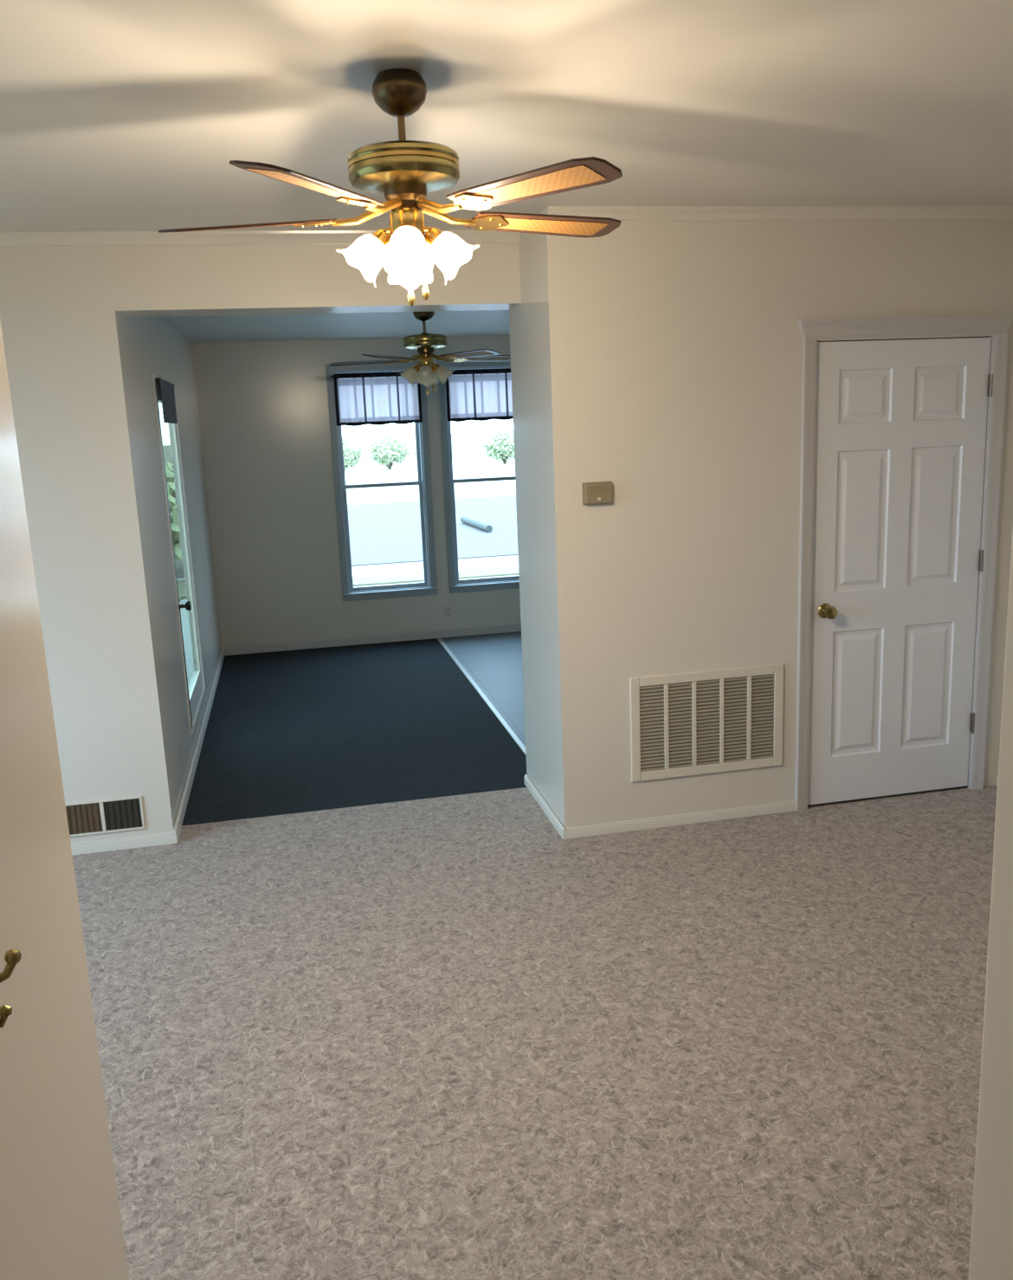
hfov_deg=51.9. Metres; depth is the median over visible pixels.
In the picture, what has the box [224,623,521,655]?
baseboard
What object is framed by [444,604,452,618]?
wall outlet
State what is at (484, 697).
trim
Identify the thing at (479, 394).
valance
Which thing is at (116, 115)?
ceiling
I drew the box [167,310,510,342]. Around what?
ceiling
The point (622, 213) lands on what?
trim
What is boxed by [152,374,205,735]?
door
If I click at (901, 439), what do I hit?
door
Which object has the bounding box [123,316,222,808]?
wall
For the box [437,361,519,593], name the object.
window
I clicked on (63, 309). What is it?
wall
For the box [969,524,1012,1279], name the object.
wall
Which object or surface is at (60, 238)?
trim
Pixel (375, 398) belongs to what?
valance
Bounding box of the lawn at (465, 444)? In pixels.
[342,430,518,586]
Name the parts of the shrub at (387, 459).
stem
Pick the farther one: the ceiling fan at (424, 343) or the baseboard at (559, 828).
the ceiling fan at (424, 343)
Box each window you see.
[325,362,437,601]
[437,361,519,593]
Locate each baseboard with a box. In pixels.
[71,831,174,855]
[173,646,224,843]
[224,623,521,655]
[523,774,566,839]
[565,800,796,839]
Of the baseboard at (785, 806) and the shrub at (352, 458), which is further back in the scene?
the shrub at (352, 458)
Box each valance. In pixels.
[155,377,177,423]
[329,371,422,426]
[446,368,513,421]
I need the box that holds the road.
[347,495,518,566]
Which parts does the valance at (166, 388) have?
curtain rod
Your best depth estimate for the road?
23.22 m
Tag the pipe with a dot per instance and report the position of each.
(481, 526)
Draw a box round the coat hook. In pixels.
[0,948,21,1027]
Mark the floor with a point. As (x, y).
(455, 1037)
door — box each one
[0,319,129,1279]
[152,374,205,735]
[795,315,1012,811]
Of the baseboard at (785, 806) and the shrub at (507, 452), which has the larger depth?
the shrub at (507, 452)
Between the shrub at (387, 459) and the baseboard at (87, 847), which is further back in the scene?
the shrub at (387, 459)
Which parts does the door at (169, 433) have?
glass pane, knob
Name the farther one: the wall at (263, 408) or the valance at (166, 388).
the wall at (263, 408)
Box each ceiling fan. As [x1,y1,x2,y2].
[158,68,622,306]
[329,311,510,394]
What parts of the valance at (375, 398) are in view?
curtain rod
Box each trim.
[0,229,520,245]
[436,637,525,754]
[546,206,1012,220]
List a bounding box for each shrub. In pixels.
[342,439,362,471]
[367,435,409,469]
[481,428,514,464]
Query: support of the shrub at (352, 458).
on the ground at (363, 473)
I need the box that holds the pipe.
[460,516,492,532]
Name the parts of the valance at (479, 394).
curtain rod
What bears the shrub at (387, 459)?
on the ground at (363, 473)
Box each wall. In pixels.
[0,242,521,842]
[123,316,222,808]
[192,335,521,648]
[509,207,1012,829]
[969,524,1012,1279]
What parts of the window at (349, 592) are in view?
sash, sash, sill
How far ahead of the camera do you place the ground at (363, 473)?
39.42 m
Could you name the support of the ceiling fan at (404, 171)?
hanging from the ceiling at (116, 115)
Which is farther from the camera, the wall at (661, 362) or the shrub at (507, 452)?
the shrub at (507, 452)
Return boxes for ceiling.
[0,0,1012,232]
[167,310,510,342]
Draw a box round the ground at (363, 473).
[344,456,518,587]
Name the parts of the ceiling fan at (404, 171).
blade, blade, lamp shade, lamp arm, bulb, lamp arm, lamp shade, lamp shade, lamp arm, lamp shade, blade, blade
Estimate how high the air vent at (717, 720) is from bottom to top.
0.462 m
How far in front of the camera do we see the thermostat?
4.18 m
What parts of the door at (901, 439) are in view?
casing, knob, head casing, casing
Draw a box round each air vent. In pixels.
[65,795,145,837]
[629,663,783,782]
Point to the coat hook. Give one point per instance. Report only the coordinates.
(12, 957)
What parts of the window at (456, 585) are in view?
sash, sill, sash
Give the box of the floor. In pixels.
[72,631,997,1279]
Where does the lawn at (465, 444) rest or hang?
on the ground at (363, 473)
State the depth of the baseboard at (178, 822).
5.62 m
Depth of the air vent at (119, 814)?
4.51 m
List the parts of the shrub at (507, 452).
stem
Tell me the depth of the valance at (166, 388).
5.65 m
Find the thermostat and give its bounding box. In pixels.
[582,481,612,504]
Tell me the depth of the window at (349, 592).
8.52 m
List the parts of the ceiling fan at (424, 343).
blade, blade, lamp shade, lamp arm, lamp shade, bulb, lamp shade, lamp arm, lamp shade, blade, blade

